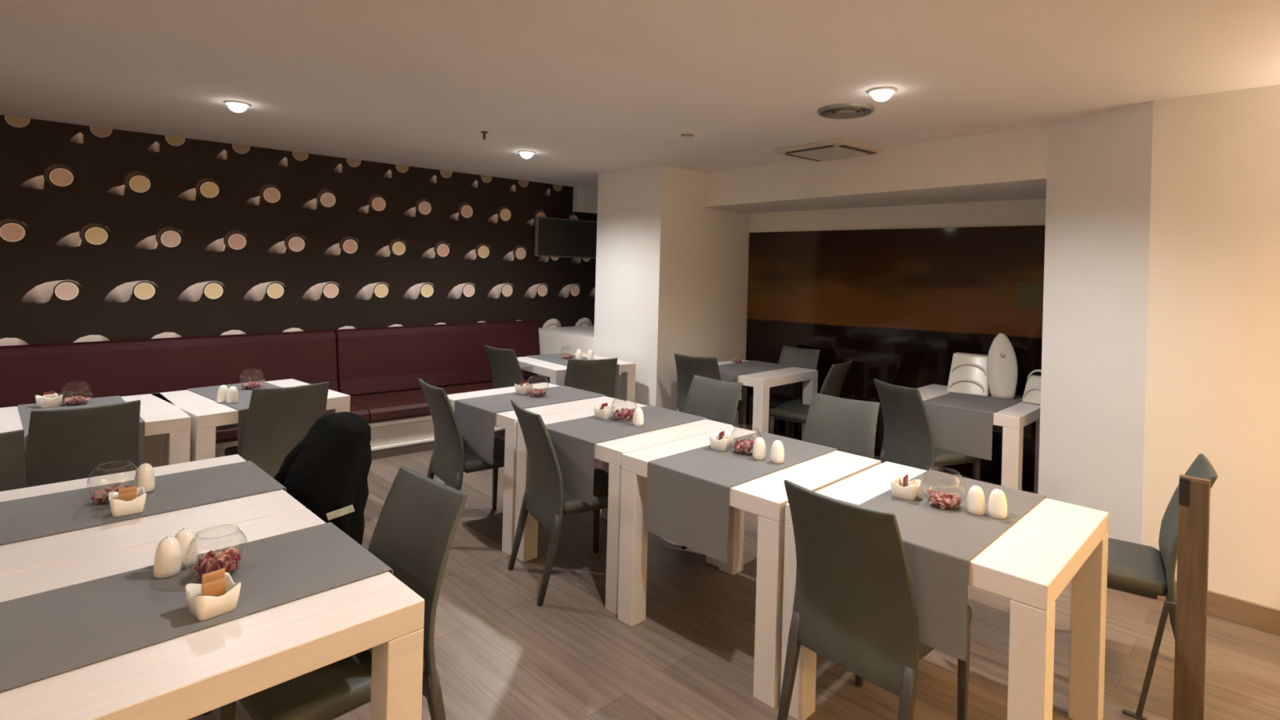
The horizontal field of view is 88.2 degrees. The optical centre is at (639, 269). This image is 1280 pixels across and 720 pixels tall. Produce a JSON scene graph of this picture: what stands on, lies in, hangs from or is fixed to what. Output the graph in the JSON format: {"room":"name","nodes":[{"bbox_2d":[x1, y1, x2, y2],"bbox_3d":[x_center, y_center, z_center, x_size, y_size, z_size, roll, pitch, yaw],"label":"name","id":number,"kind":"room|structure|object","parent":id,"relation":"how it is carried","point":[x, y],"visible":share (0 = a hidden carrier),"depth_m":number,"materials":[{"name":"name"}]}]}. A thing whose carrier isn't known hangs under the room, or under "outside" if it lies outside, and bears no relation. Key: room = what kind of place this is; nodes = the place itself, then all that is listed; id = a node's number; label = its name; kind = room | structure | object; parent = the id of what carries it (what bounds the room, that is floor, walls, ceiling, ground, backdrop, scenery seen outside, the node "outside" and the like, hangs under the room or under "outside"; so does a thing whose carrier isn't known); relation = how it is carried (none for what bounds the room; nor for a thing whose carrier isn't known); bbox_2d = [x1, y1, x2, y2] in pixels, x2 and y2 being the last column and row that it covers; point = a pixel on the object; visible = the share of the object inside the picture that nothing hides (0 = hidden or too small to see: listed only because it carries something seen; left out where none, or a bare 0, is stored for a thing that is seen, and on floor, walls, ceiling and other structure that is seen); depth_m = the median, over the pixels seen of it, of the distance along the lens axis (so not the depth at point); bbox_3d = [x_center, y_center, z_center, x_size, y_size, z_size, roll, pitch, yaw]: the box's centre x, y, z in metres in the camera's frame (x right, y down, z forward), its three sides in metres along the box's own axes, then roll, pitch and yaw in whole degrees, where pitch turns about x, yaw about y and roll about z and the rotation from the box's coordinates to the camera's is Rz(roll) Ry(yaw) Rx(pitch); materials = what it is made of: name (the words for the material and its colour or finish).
{"room":"restaurant dining room","nodes":[
{"label":"restaurant dining room","id":0,"kind":"room"},
{"bbox_2d":[0,115,597,395],"bbox_3d":[-3.665,0.222,5.029,9.180,2.470,0.122,2,0,-41],"label":"wall","id":1,"kind":"structure","parent":0,"point":[106,234],"depth_m":5.36,"materials":[{"name":"paper"}]},
{"bbox_2d":[533,216,596,258],"bbox_3d":[-0.810,-0.346,7.398,0.860,0.430,0.079,2,0,-41],"label":"wall screen","id":2,"kind":"object","parent":1,"relation":"attached to","point":[553,237],"visible":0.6,"depth_m":7.32,"materials":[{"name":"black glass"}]},
{"bbox_2d":[573,186,598,213],"bbox_3d":[-0.440,-0.787,7.725,0.800,0.280,0.100,2,0,-41],"label":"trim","id":3,"kind":"structure","parent":1,"relation":"attached to","point":[584,199],"depth_m":7.50,"materials":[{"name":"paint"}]},
{"bbox_2d":[524,370,550,384],"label":"dining chair","id":4,"kind":"object","parent":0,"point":[537,378],"depth_m":6.07,"materials":[{"name":"grey fabric"}]},
{"bbox_2d":[537,325,594,355],"bbox_3d":[-0.361,1.104,7.215,1.089,0.885,1.360,2,0,45],"label":"wall","id":5,"kind":"structure","parent":0,"point":[552,340],"depth_m":6.76,"materials":[{"name":"paint"}]},
{"bbox_2d":[0,0,1279,188],"bbox_3d":[-0.120,-0.968,1.838,11.200,0.100,9.600,2,0,45],"label":"ceiling","id":6,"kind":"structure","parent":0,"point":[588,87],"depth_m":3.01,"materials":[{"name":"paint"}]},
{"bbox_2d":[223,100,250,112],"bbox_3d":[-2.375,-0.954,3.893,0.136,0.049,0.136,2,0,45],"label":"ceiling light","id":7,"kind":"object","parent":6,"relation":"attached to","point":[236,106],"visible":1,"depth_m":3.86,"materials":[{"name":"white"}]},
{"bbox_2d":[518,150,535,158],"bbox_3d":[-0.909,-0.914,5.284,0.136,0.049,0.136,2,0,45],"label":"ceiling light","id":8,"kind":"object","parent":6,"relation":"attached to","point":[526,154],"visible":1,"depth_m":5.25,"materials":[{"name":"white"}]},
{"bbox_2d":[772,137,883,161],"bbox_3d":[1.387,-0.855,4.829,0.600,0.044,0.600,2,0,-38],"label":"air conditioner","id":9,"kind":"object","parent":6,"relation":"attached to","point":[838,148],"visible":0.93,"depth_m":4.69,"materials":[{"name":"plastic"}]},
{"bbox_2d":[793,146,866,160],"bbox_3d":[1.387,-0.839,4.829,0.380,0.011,0.380,2,0,-38],"label":"grille","id":10,"kind":"object","parent":9,"relation":"attached to","point":[832,153],"depth_m":4.78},
{"bbox_2d":[817,102,874,119],"bbox_3d":[1.140,-0.873,3.658,0.300,0.023,0.300,2,0,45],"label":"ceiling vent","id":11,"kind":"object","parent":6,"relation":"attached to","point":[845,110],"visible":1,"depth_m":3.62,"materials":[{"name":"grey metal"}]},
{"bbox_2d":[867,87,896,101],"bbox_3d":[1.195,-0.857,3.260,0.136,0.049,0.136,2,0,45],"label":"ceiling light","id":12,"kind":"object","parent":6,"relation":"attached to","point":[878,94],"visible":1,"depth_m":3.23,"materials":[{"name":"white"}]},
{"bbox_2d":[593,164,751,410],"bbox_3d":[0.365,0.331,6.556,0.840,2.470,1.420,2,0,45],"label":"wall pillar","id":13,"kind":"structure","parent":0,"point":[672,269],"depth_m":6.06,"materials":[{"name":"paint"}]},
{"bbox_2d":[187,426,1279,719],"bbox_3d":[-0.189,1.601,1.838,11.200,0.100,9.600,2,0,45],"label":"floor","id":14,"kind":"structure","parent":0,"point":[500,655],"depth_m":2.75,"materials":[{"name":"brown wood"}]},
{"bbox_2d":[0,429,26,491],"bbox_3d":[-2.703,1.046,2.590,0.550,0.875,0.438,2,0,45],"label":"dining chair","id":15,"kind":"object","parent":14,"relation":"on","point":[12,466],"visible":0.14,"depth_m":2.55,"materials":[{"name":"grey leather"}]},
{"bbox_2d":[24,400,140,487],"bbox_3d":[-2.692,1.046,3.163,0.550,0.875,0.438,2,0,44],"label":"dining chair","id":16,"kind":"object","parent":14,"relation":"on","point":[63,445],"visible":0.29,"depth_m":3.01,"materials":[{"name":"grey leather"}]},
{"bbox_2d":[0,393,191,467],"bbox_3d":[-2.893,1.110,3.390,0.816,0.735,0.816,2,0,45],"label":"dining table","id":17,"kind":"object","parent":14,"relation":"on","point":[160,416],"visible":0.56,"depth_m":3.38,"materials":[{"name":"white wood"}]},
{"bbox_2d":[17,395,145,465],"bbox_3d":[-2.887,0.882,3.390,0.840,0.290,0.430,2,0,45],"label":"table runner","id":18,"kind":"object","parent":17,"relation":"on","point":[24,410],"visible":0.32,"depth_m":3.46,"materials":[{"name":"grey fabric"}]},
{"bbox_2d":[35,392,62,408],"bbox_3d":[-3.150,0.700,3.518,0.092,0.061,0.092,2,0,28],"label":"holder","id":19,"kind":"object","parent":18,"relation":"on","point":[42,402],"visible":0.98,"depth_m":3.49,"materials":[{"name":"white ceramic"}]},
{"bbox_3d":[-3.058,0.673,3.581,0.140,0.118,0.140,2,0,45],"label":"glass bowl","id":20,"kind":"object","parent":18,"relation":"on","visible":0},
{"bbox_2d":[62,395,90,405],"bbox_3d":[-3.054,0.709,3.577,0.106,0.043,0.112,2,0,16],"label":"dried petals","id":21,"kind":"object","parent":20,"relation":"in","point":[73,400],"visible":1,"depth_m":3.56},
{"bbox_2d":[0,454,306,576],"bbox_3d":[-1.696,1.142,2.192,0.816,0.735,0.816,2,0,45],"label":"dining table","id":22,"kind":"object","parent":14,"relation":"on","point":[28,554],"visible":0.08,"depth_m":2.04,"materials":[{"name":"white wood"}]},
{"bbox_2d":[0,460,286,544],"bbox_3d":[-1.718,0.914,2.221,0.430,0.290,0.840,2,0,45],"label":"table runner","id":23,"kind":"object","parent":22,"relation":"on","point":[34,517],"visible":0.73,"depth_m":2.19,"materials":[{"name":"grey fabric"}]},
{"bbox_2d":[86,460,140,503],"bbox_3d":[-1.750,0.709,2.195,0.140,0.118,0.140,2,0,45],"label":"glass bowl","id":24,"kind":"object","parent":23,"relation":"on","point":[121,460],"visible":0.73,"depth_m":2.16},
{"bbox_2d":[90,484,130,503],"bbox_3d":[-1.747,0.744,2.191,0.106,0.043,0.112,2,0,16],"label":"dried petals","id":25,"kind":"object","parent":24,"relation":"in","point":[100,495],"visible":0.52,"depth_m":2.16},
{"bbox_2d":[108,486,146,517],"bbox_3d":[-1.629,0.741,2.098,0.092,0.061,0.092,2,0,-42],"label":"holder","id":26,"kind":"object","parent":23,"relation":"on","point":[118,508],"visible":0.93,"depth_m":2.07,"materials":[{"name":"white ceramic"}]},
{"bbox_2d":[117,492,136,501],"bbox_3d":[-1.616,0.734,2.078,0.046,0.060,0.013,2,0,-35],"label":"packet","id":27,"kind":"object","parent":26,"relation":"in","point":[126,496],"visible":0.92,"depth_m":2.08,"materials":[{"name":"brown paper"}]},
{"bbox_2d":[118,485,137,494],"bbox_3d":[-1.629,0.728,2.098,0.046,0.070,0.006,2,0,-42],"label":"packet","id":28,"kind":"object","parent":26,"relation":"in","point":[131,489],"visible":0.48,"depth_m":2.10,"materials":[{"name":"brown paper"}]},
{"bbox_2d":[133,462,155,492],"bbox_3d":[-1.719,0.721,2.291,0.059,0.095,0.059,2,0,45],"label":"salt shaker","id":29,"kind":"object","parent":23,"relation":"on","point":[147,480],"visible":0.85,"depth_m":2.27,"materials":[{"name":"white ceramic"}]},
{"bbox_2d":[203,710,212,715],"bbox_3d":[-1.427,1.080,2.566,0.438,0.875,0.550,2,0,45],"label":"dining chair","id":30,"kind":"object","parent":14,"relation":"on","point":[211,711],"visible":0.05,"depth_m":2.25,"materials":[{"name":"grey leather"}]},
{"bbox_2d":[273,411,371,545],"bbox_3d":[-1.286,0.938,2.672,0.586,0.674,0.339,2,0,45],"label":"jacket","id":31,"kind":"object","parent":30,"relation":"hanging from","point":[326,472],"visible":0.66,"depth_m":2.58,"materials":[{"name":"black fabric"}]},
{"bbox_2d":[0,508,424,719],"bbox_3d":[-1.112,1.158,1.611,0.816,0.735,0.816,2,0,45],"label":"dining table","id":32,"kind":"object","parent":14,"relation":"on","point":[190,675],"visible":0.53,"depth_m":1.46,"materials":[{"name":"white wood"}]},
{"bbox_2d":[0,522,392,692],"bbox_3d":[-1.109,0.930,1.615,0.430,0.290,0.840,2,0,45],"label":"table runner","id":33,"kind":"object","parent":32,"relation":"on","point":[51,633],"visible":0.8,"depth_m":1.55,"materials":[{"name":"grey fabric"}]},
{"bbox_2d":[153,536,181,578],"bbox_3d":[-1.212,0.735,1.694,0.059,0.095,0.059,2,0,45],"label":"salt shaker","id":34,"kind":"object","parent":33,"relation":"on","point":[167,557],"visible":1,"depth_m":1.68,"materials":[{"name":"white ceramic"}]},
{"bbox_2d":[174,528,197,568],"bbox_3d":[-1.207,0.735,1.749,0.059,0.095,0.059,2,0,45],"label":"salt shaker","id":35,"kind":"object","parent":33,"relation":"on","point":[184,536],"visible":0.79,"depth_m":1.74,"materials":[{"name":"white ceramic"}]},
{"bbox_2d":[185,572,240,621],"bbox_3d":[-0.988,0.758,1.526,0.092,0.061,0.092,2,0,38],"label":"holder","id":36,"kind":"object","parent":33,"relation":"on","point":[202,607],"visible":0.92,"depth_m":1.50,"materials":[{"name":"white ceramic"}]},
{"bbox_2d":[201,568,225,593],"bbox_3d":[-0.987,0.739,1.526,0.006,0.082,0.046,2,0,38],"label":"packet","id":37,"kind":"object","parent":36,"relation":"in","point":[220,574],"visible":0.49,"depth_m":1.52,"materials":[{"name":"brown paper"}]},
{"bbox_2d":[201,577,226,596],"bbox_3d":[-0.973,0.745,1.507,0.014,0.072,0.046,2,0,45],"label":"packet","id":38,"kind":"object","parent":36,"relation":"in","point":[217,588],"visible":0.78,"depth_m":1.50,"materials":[{"name":"brown paper"}]},
{"bbox_2d":[184,524,248,580],"bbox_3d":[-1.083,0.728,1.690,0.137,0.116,0.137,2,0,45],"label":"glass bowl","id":39,"kind":"object","parent":33,"relation":"on","point":[224,524],"visible":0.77,"depth_m":1.67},
{"bbox_2d":[190,547,240,577],"bbox_3d":[-1.085,0.755,1.688,0.110,0.058,0.110,2,0,45],"label":"dried petals","id":40,"kind":"object","parent":39,"relation":"in","point":[228,560],"visible":0.93,"depth_m":1.68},
{"bbox_2d":[150,378,350,466],"bbox_3d":[-2.358,1.124,3.988,0.816,0.735,0.816,2,0,39],"label":"dining table","id":41,"kind":"object","parent":14,"relation":"on","point":[206,413],"visible":0.34,"depth_m":3.59,"materials":[{"name":"white wood"}]},
{"bbox_2d":[186,381,282,455],"bbox_3d":[-2.352,0.897,3.988,0.840,0.290,0.430,2,0,39],"label":"table runner","id":42,"kind":"object","parent":41,"relation":"on","point":[211,392],"visible":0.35,"depth_m":3.93,"materials":[{"name":"grey fabric"}]},
{"bbox_2d":[217,384,228,402],"bbox_3d":[-2.366,0.704,3.746,0.059,0.095,0.059,2,0,45],"label":"salt shaker","id":43,"kind":"object","parent":42,"relation":"on","point":[223,389],"visible":0.85,"depth_m":3.72,"materials":[{"name":"white ceramic"}]},
{"bbox_2d":[226,386,238,404],"bbox_3d":[-2.295,0.706,3.718,0.059,0.095,0.059,2,0,45],"label":"salt shaker","id":44,"kind":"object","parent":42,"relation":"on","point":[232,397],"visible":1,"depth_m":3.70,"materials":[{"name":"white ceramic"}]},
{"bbox_3d":[-2.437,0.690,4.149,0.140,0.118,0.140,2,0,45],"label":"glass bowl","id":45,"kind":"object","parent":42,"relation":"on","visible":0},
{"bbox_2d":[241,381,262,389],"bbox_3d":[-2.434,0.726,4.144,0.106,0.043,0.112,2,0,16],"label":"dried petals","id":46,"kind":"object","parent":45,"relation":"in","point":[251,384],"visible":1,"depth_m":4.12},
{"bbox_2d":[0,320,540,460],"bbox_3d":[-3.698,0.961,4.276,7.547,0.991,0.883,2,0,-41],"label":"bench","id":47,"kind":"object","parent":14,"relation":"on","point":[382,361],"visible":0.43,"depth_m":5.30,"materials":[{"name":"brown leather"}]},
{"bbox_2d":[350,377,524,423],"bbox_3d":[-1.568,1.155,6.008,2.051,0.113,0.662,2,0,-41],"label":"seat cushion","id":48,"kind":"object","parent":47,"relation":"on","point":[386,406],"depth_m":5.46,"materials":[{"name":"brown leather"}]},
{"bbox_2d":[224,381,328,477],"bbox_3d":[-2.080,1.062,3.782,0.438,0.875,0.550,2,0,-43],"label":"dining chair","id":49,"kind":"object","parent":14,"relation":"on","point":[278,419],"visible":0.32,"depth_m":3.61,"materials":[{"name":"grey leather"}]},
{"bbox_2d":[220,466,467,719],"bbox_3d":[-0.839,1.096,1.897,0.438,0.875,0.550,2,0,42],"label":"dining chair","id":50,"kind":"object","parent":14,"relation":"on","point":[417,523],"visible":0.48,"depth_m":1.89,"materials":[{"name":"grey leather"}]},
{"bbox_2d":[418,377,505,510],"bbox_3d":[-1.000,1.092,3.914,0.550,0.875,0.438,2,0,-37],"label":"dining chair","id":51,"kind":"object","parent":14,"relation":"on","point":[449,460],"visible":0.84,"depth_m":3.76,"materials":[{"name":"grey leather"}]},
{"bbox_2d":[484,345,524,388],"bbox_3d":[-1.020,1.091,5.693,0.438,0.875,0.550,2,0,41],"label":"dining chair","id":52,"kind":"object","parent":14,"relation":"on","point":[506,371],"visible":0.26,"depth_m":5.52,"materials":[{"name":"grey leather"}]},
{"bbox_2d":[437,382,624,555],"bbox_3d":[-0.681,1.170,4.110,0.816,0.735,0.816,2,0,45],"label":"dining table","id":53,"kind":"object","parent":14,"relation":"on","point":[508,420],"visible":0.22,"depth_m":3.61,"materials":[{"name":"white wood"}]},
{"bbox_2d":[454,385,606,465],"bbox_3d":[-0.668,0.942,4.103,0.430,0.290,0.840,2,0,45],"label":"table runner","id":54,"kind":"object","parent":53,"relation":"on","point":[475,416],"visible":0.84,"depth_m":3.87,"materials":[{"name":"grey fabric"}]},
{"bbox_2d":[514,383,533,394],"bbox_3d":[-0.745,0.764,4.234,0.092,0.061,0.092,2,0,33],"label":"holder","id":55,"kind":"object","parent":54,"relation":"on","point":[522,389],"visible":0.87,"depth_m":4.20,"materials":[{"name":"white ceramic"}]},
{"bbox_3d":[-0.645,0.737,4.156,0.143,0.120,0.143,2,0,45],"label":"glass bowl","id":56,"kind":"object","parent":54,"relation":"on","visible":0},
{"bbox_2d":[528,387,546,396],"bbox_3d":[-0.642,0.774,4.152,0.108,0.044,0.114,2,0,16],"label":"dried petals","id":57,"kind":"object","parent":56,"relation":"in","point":[534,392],"visible":1,"depth_m":4.12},
{"bbox_2d":[507,400,608,606],"bbox_3d":[-0.349,1.109,3.328,0.550,0.875,0.438,2,0,-30],"label":"dining chair","id":58,"kind":"object","parent":14,"relation":"on","point":[544,497],"visible":0.85,"depth_m":3.17,"materials":[{"name":"grey leather"}]},
{"bbox_2d":[516,352,635,402],"bbox_3d":[-0.618,1.171,5.818,0.816,0.735,0.816,2,0,-39],"label":"dining table","id":59,"kind":"object","parent":14,"relation":"on","point":[557,372],"visible":0.31,"depth_m":5.69,"materials":[{"name":"white wood"}]},
{"bbox_2d":[525,353,575,365],"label":"table runner","id":60,"kind":"object","parent":59,"relation":"on","point":[557,358],"depth_m":5.90,"materials":[{"name":"grey fabric"}]},
{"bbox_2d":[586,349,593,359],"bbox_3d":[-0.437,0.756,5.819,0.059,0.095,0.059,2,0,45],"label":"salt shaker","id":61,"kind":"object","parent":60,"relation":"on","point":[590,353],"visible":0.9,"depth_m":5.80,"materials":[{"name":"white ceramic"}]},
{"bbox_2d":[614,364,618,398],"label":"table runner","id":62,"kind":"object","parent":59,"relation":"on","point":[616,385],"depth_m":5.62,"materials":[{"name":"grey fabric"}]},
{"bbox_2d":[564,357,617,398],"bbox_3d":[-0.448,1.107,5.217,0.438,0.875,0.550,2,0,-19],"label":"dining chair","id":63,"kind":"object","parent":14,"relation":"on","point":[597,375],"visible":0.24,"depth_m":5.01,"materials":[{"name":"grey leather"}]},
{"bbox_2d":[514,400,733,615],"bbox_3d":[-0.088,1.186,3.530,0.816,0.735,0.816,2,0,45],"label":"dining table","id":64,"kind":"object","parent":14,"relation":"on","point":[611,451],"visible":0.38,"depth_m":3.27,"materials":[{"name":"white wood"}]},
{"bbox_2d":[545,404,707,505],"bbox_3d":[-0.075,0.958,3.523,0.430,0.290,0.840,2,0,45],"label":"table runner","id":65,"kind":"object","parent":64,"relation":"on","point":[573,441],"visible":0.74,"depth_m":3.26,"materials":[{"name":"grey fabric"}]},
{"bbox_2d":[593,406,615,419],"bbox_3d":[-0.194,0.779,3.604,0.092,0.061,0.092,2,0,39],"label":"holder","id":66,"kind":"object","parent":65,"relation":"on","point":[603,414],"visible":0.9,"depth_m":3.57,"materials":[{"name":"white ceramic"}]},
{"bbox_2d":[632,407,644,426],"bbox_3d":[-0.009,0.767,3.442,0.059,0.095,0.059,2,0,45],"label":"salt shaker","id":67,"kind":"object","parent":65,"relation":"on","point":[637,417],"visible":1,"depth_m":3.42,"materials":[{"name":"white ceramic"}]},
{"bbox_3d":[-0.087,0.752,3.551,0.143,0.120,0.143,2,0,45],"label":"glass bowl","id":68,"kind":"object","parent":65,"relation":"on","visible":0},
{"bbox_2d":[613,408,634,420],"bbox_3d":[-0.089,0.781,3.549,0.114,0.060,0.114,2,0,45],"label":"dried petals","id":69,"kind":"object","parent":68,"relation":"in","point":[627,413],"visible":1,"depth_m":3.53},
{"bbox_2d":[674,353,743,428],"bbox_3d":[0.570,1.134,5.542,0.438,0.875,0.550,2,0,33],"label":"dining chair","id":70,"kind":"object","parent":14,"relation":"on","point":[687,366],"visible":0.38,"depth_m":5.40,"materials":[{"name":"grey leather"}]},
{"bbox_2d":[682,374,742,549],"bbox_3d":[0.302,1.127,4.005,0.438,0.875,0.550,2,0,45],"label":"dining chair","id":71,"kind":"object","parent":14,"relation":"on","point":[713,399],"visible":0.22,"depth_m":4.14,"materials":[{"name":"grey leather"}]},
{"bbox_2d":[617,426,880,708],"bbox_3d":[0.485,1.201,2.930,0.816,0.735,0.816,2,0,45],"label":"dining table","id":72,"kind":"object","parent":14,"relation":"on","point":[765,496],"visible":0.55,"depth_m":2.76,"materials":[{"name":"white wood"}]},
{"bbox_2d":[645,431,838,564],"bbox_3d":[0.476,0.973,2.946,0.430,0.290,0.840,2,0,45],"label":"table runner","id":73,"kind":"object","parent":72,"relation":"on","point":[688,492],"visible":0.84,"depth_m":2.70,"materials":[{"name":"grey fabric"}]},
{"bbox_2d":[709,432,733,451],"bbox_3d":[0.375,0.795,3.034,0.092,0.061,0.092,2,0,33],"label":"holder","id":74,"kind":"object","parent":73,"relation":"on","point":[722,445],"visible":0.93,"depth_m":3.00,"materials":[{"name":"white ceramic"}]},
{"bbox_2d":[752,436,765,460],"bbox_3d":[0.522,0.781,2.888,0.059,0.095,0.059,2,0,45],"label":"salt shaker","id":75,"kind":"object","parent":73,"relation":"on","point":[759,446],"visible":1,"depth_m":2.87,"materials":[{"name":"white ceramic"}]},
{"bbox_2d":[770,440,784,463],"bbox_3d":[0.593,0.783,2.845,0.059,0.095,0.059,2,0,45],"label":"salt shaker","id":76,"kind":"object","parent":73,"relation":"on","point":[777,451],"visible":1,"depth_m":2.82,"materials":[{"name":"white ceramic"}]},
{"bbox_3d":[0.477,0.769,2.969,0.140,0.118,0.140,2,0,45],"label":"glass bowl","id":77,"kind":"object","parent":73,"relation":"on","visible":0},
{"bbox_2d":[733,438,754,453],"bbox_3d":[0.474,0.797,2.967,0.112,0.059,0.112,2,0,45],"label":"dried petals","id":78,"kind":"object","parent":77,"relation":"in","point":[745,445],"visible":0.88,"depth_m":2.95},
{"bbox_2d":[717,359,817,438],"bbox_3d":[0.934,1.213,5.635,0.816,0.735,0.816,2,0,45],"label":"dining table","id":79,"kind":"object","parent":14,"relation":"on","point":[762,382],"visible":0.28,"depth_m":5.27,"materials":[{"name":"white wood"}]},
{"bbox_2d":[718,360,794,397],"bbox_3d":[0.909,0.985,5.667,0.430,0.290,0.840,2,0,45],"label":"table runner","id":80,"kind":"object","parent":79,"relation":"on","point":[728,372],"visible":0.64,"depth_m":5.72,"materials":[{"name":"grey fabric"}]},
{"bbox_2d":[748,345,820,437],"bbox_3d":[1.301,1.154,5.917,0.438,0.875,0.550,2,0,45],"label":"dining chair","id":81,"kind":"object","parent":14,"relation":"on","point":[807,358],"visible":0.44,"depth_m":5.97,"materials":[{"name":"grey leather"}]},
{"bbox_2d":[768,360,853,439],"bbox_3d":[1.376,1.156,5.320,0.550,0.875,0.438,2,0,39],"label":"dining chair","id":82,"kind":"object","parent":14,"relation":"on","point":[793,412],"visible":0.4,"depth_m":5.23,"materials":[{"name":"grey leather"}]},
{"bbox_2d":[801,392,879,458],"bbox_3d":[0.963,1.145,3.475,0.438,0.875,0.550,2,0,41],"label":"dining chair","id":83,"kind":"object","parent":14,"relation":"on","point":[843,424],"visible":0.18,"depth_m":3.61,"materials":[{"name":"grey leather"}]},
{"bbox_2d":[777,480,972,719],"bbox_3d":[0.784,1.140,2.204,0.550,0.875,0.438,2,0,-41],"label":"dining chair","id":84,"kind":"object","parent":14,"relation":"on","point":[855,607],"visible":0.95,"depth_m":2.06,"materials":[{"name":"grey leather"}]},
{"bbox_2d":[873,378,981,480],"bbox_3d":[1.847,1.169,4.283,0.550,0.875,0.438,2,0,-21],"label":"dining chair","id":85,"kind":"object","parent":14,"relation":"on","point":[908,437],"visible":0.62,"depth_m":4.17,"materials":[{"name":"grey leather"}]},
{"bbox_2d":[780,461,1108,719],"bbox_3d":[1.083,1.217,2.349,0.816,0.735,0.816,2,0,45],"label":"dining table","id":86,"kind":"object","parent":14,"relation":"on","point":[1055,543],"visible":0.7,"depth_m":2.20,"materials":[{"name":"white wood"}]},
{"bbox_2d":[858,469,1046,661],"bbox_3d":[1.086,0.989,2.352,0.430,0.290,0.840,2,0,45],"label":"table runner","id":87,"kind":"object","parent":86,"relation":"on","point":[940,544],"visible":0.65,"depth_m":2.04,"materials":[{"name":"grey fabric"}]},
{"bbox_2d":[890,475,920,501],"bbox_3d":[0.983,0.811,2.443,0.092,0.061,0.092,2,0,36],"label":"holder","id":88,"kind":"object","parent":87,"relation":"on","point":[910,493],"visible":0.94,"depth_m":2.41,"materials":[{"name":"white ceramic"}]},
{"bbox_2d":[921,466,966,507],"bbox_3d":[1.085,0.782,2.359,0.147,0.124,0.147,2,0,45],"label":"glass bowl","id":89,"kind":"object","parent":87,"relation":"on","point":[931,467],"visible":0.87,"depth_m":2.34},
{"bbox_2d":[927,489,962,509],"bbox_3d":[1.089,0.820,2.354,0.111,0.045,0.117,2,0,16],"label":"dried petals","id":90,"kind":"object","parent":89,"relation":"in","point":[945,500],"visible":1,"depth_m":2.33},
{"bbox_2d":[966,484,985,515],"bbox_3d":[1.169,0.799,2.294,0.059,0.095,0.059,2,0,45],"label":"salt shaker","id":91,"kind":"object","parent":87,"relation":"on","point":[975,502],"visible":1,"depth_m":2.27,"materials":[{"name":"white ceramic"}]},
{"bbox_2d":[987,488,1007,519],"bbox_3d":[1.227,0.801,2.264,0.059,0.095,0.059,2,0,45],"label":"salt shaker","id":92,"kind":"object","parent":87,"relation":"on","point":[997,504],"visible":1,"depth_m":2.24,"materials":[{"name":"white ceramic"}]},
{"bbox_2d":[917,383,1040,493],"bbox_3d":[2.244,1.249,4.499,0.816,0.735,0.816,2,0,45],"label":"dining table","id":93,"kind":"object","parent":14,"relation":"on","point":[1013,419],"visible":0.29,"depth_m":3.98,"materials":[{"name":"white wood"}]},
{"bbox_2d":[923,392,1031,460],"bbox_3d":[2.286,1.022,4.464,0.430,0.290,0.840,2,0,45],"label":"table runner","id":94,"kind":"object","parent":93,"relation":"on","point":[961,423],"visible":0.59,"depth_m":4.18,"materials":[{"name":"grey fabric"}]},
{"bbox_2d":[946,352,990,396],"bbox_3d":[2.361,0.745,4.716,0.269,0.270,0.235,2,0,39],"label":"seat","id":95,"kind":"object","parent":94,"relation":"on","point":[968,371],"visible":0.91,"depth_m":4.67,"materials":[{"name":"white plastic"}]},
{"bbox_2d":[986,333,1017,399],"bbox_3d":[2.491,0.663,4.537,0.189,0.440,0.098,2,0,25],"label":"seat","id":96,"kind":"object","parent":94,"relation":"on","point":[1002,362],"visible":1,"depth_m":4.52,"materials":[{"name":"white plastic"}]},
{"bbox_2d":[1022,369,1041,404],"bbox_3d":[2.664,0.781,4.419,0.149,0.215,0.186,2,0,45],"label":"seat","id":97,"kind":"object","parent":93,"relation":"on","point":[1032,393],"visible":0.62,"depth_m":4.40,"materials":[{"name":"white plastic"}]},
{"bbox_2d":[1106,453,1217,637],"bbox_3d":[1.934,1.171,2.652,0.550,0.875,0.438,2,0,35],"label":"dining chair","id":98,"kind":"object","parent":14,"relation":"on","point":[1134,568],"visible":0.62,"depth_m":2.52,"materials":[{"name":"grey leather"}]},
{"bbox_2d":[1122,474,1210,719],"bbox_3d":[1.823,1.155,2.294,0.225,0.900,0.063,2,0,45],"label":"folding stand","id":99,"kind":"object","parent":14,"relation":"on","point":[1190,606],"visible":1,"depth_m":2.23,"materials":[{"name":"brown wood"}]},
{"bbox_2d":[750,198,1045,232],"bbox_3d":[2.155,0.379,5.718,2.900,2.470,0.100,2,0,45],"label":"wall","id":100,"kind":"structure","parent":0,"point":[1028,212],"depth_m":5.56,"materials":[{"name":"paint"}]},
{"bbox_2d":[704,124,1048,213],"bbox_3d":[1.764,-0.710,5.293,2.884,0.315,1.096,2,0,45],"label":"ceiling beam","id":101,"kind":"structure","parent":100,"relation":"attached to","point":[1007,165],"depth_m":4.75,"materials":[{"name":"paint"}]},
{"bbox_2d":[746,225,1044,491],"bbox_3d":[2.107,0.633,5.675,2.880,1.955,0.020,2,0,45],"label":"window","id":102,"kind":"structure","parent":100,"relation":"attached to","point":[898,304],"depth_m":5.58,"materials":[{"name":"glass"}]},
{"bbox_2d":[1038,100,1153,544],"bbox_3d":[2.873,0.398,4.018,0.529,2.470,1.477,2,0,45],"label":"wall","id":103,"kind":"structure","parent":0,"point":[1099,166],"depth_m":3.56,"materials":[{"name":"paint"}]},
{"bbox_2d":[1141,84,1279,609],"bbox_3d":[4.442,0.441,1.978,4.574,2.470,0.800,2,0,45],"label":"wall","id":104,"kind":"structure","parent":0,"point":[1212,383],"depth_m":3.11,"materials":[{"name":"paint"}]},
{"bbox_2d":[1156,581,1279,635],"bbox_3d":[4.122,1.612,1.689,4.574,0.110,0.016,2,0,45],"label":"baseboard","id":105,"kind":"structure","parent":104,"relation":"attached to","point":[1253,615],"depth_m":3.03,"materials":[{"name":"wood"}]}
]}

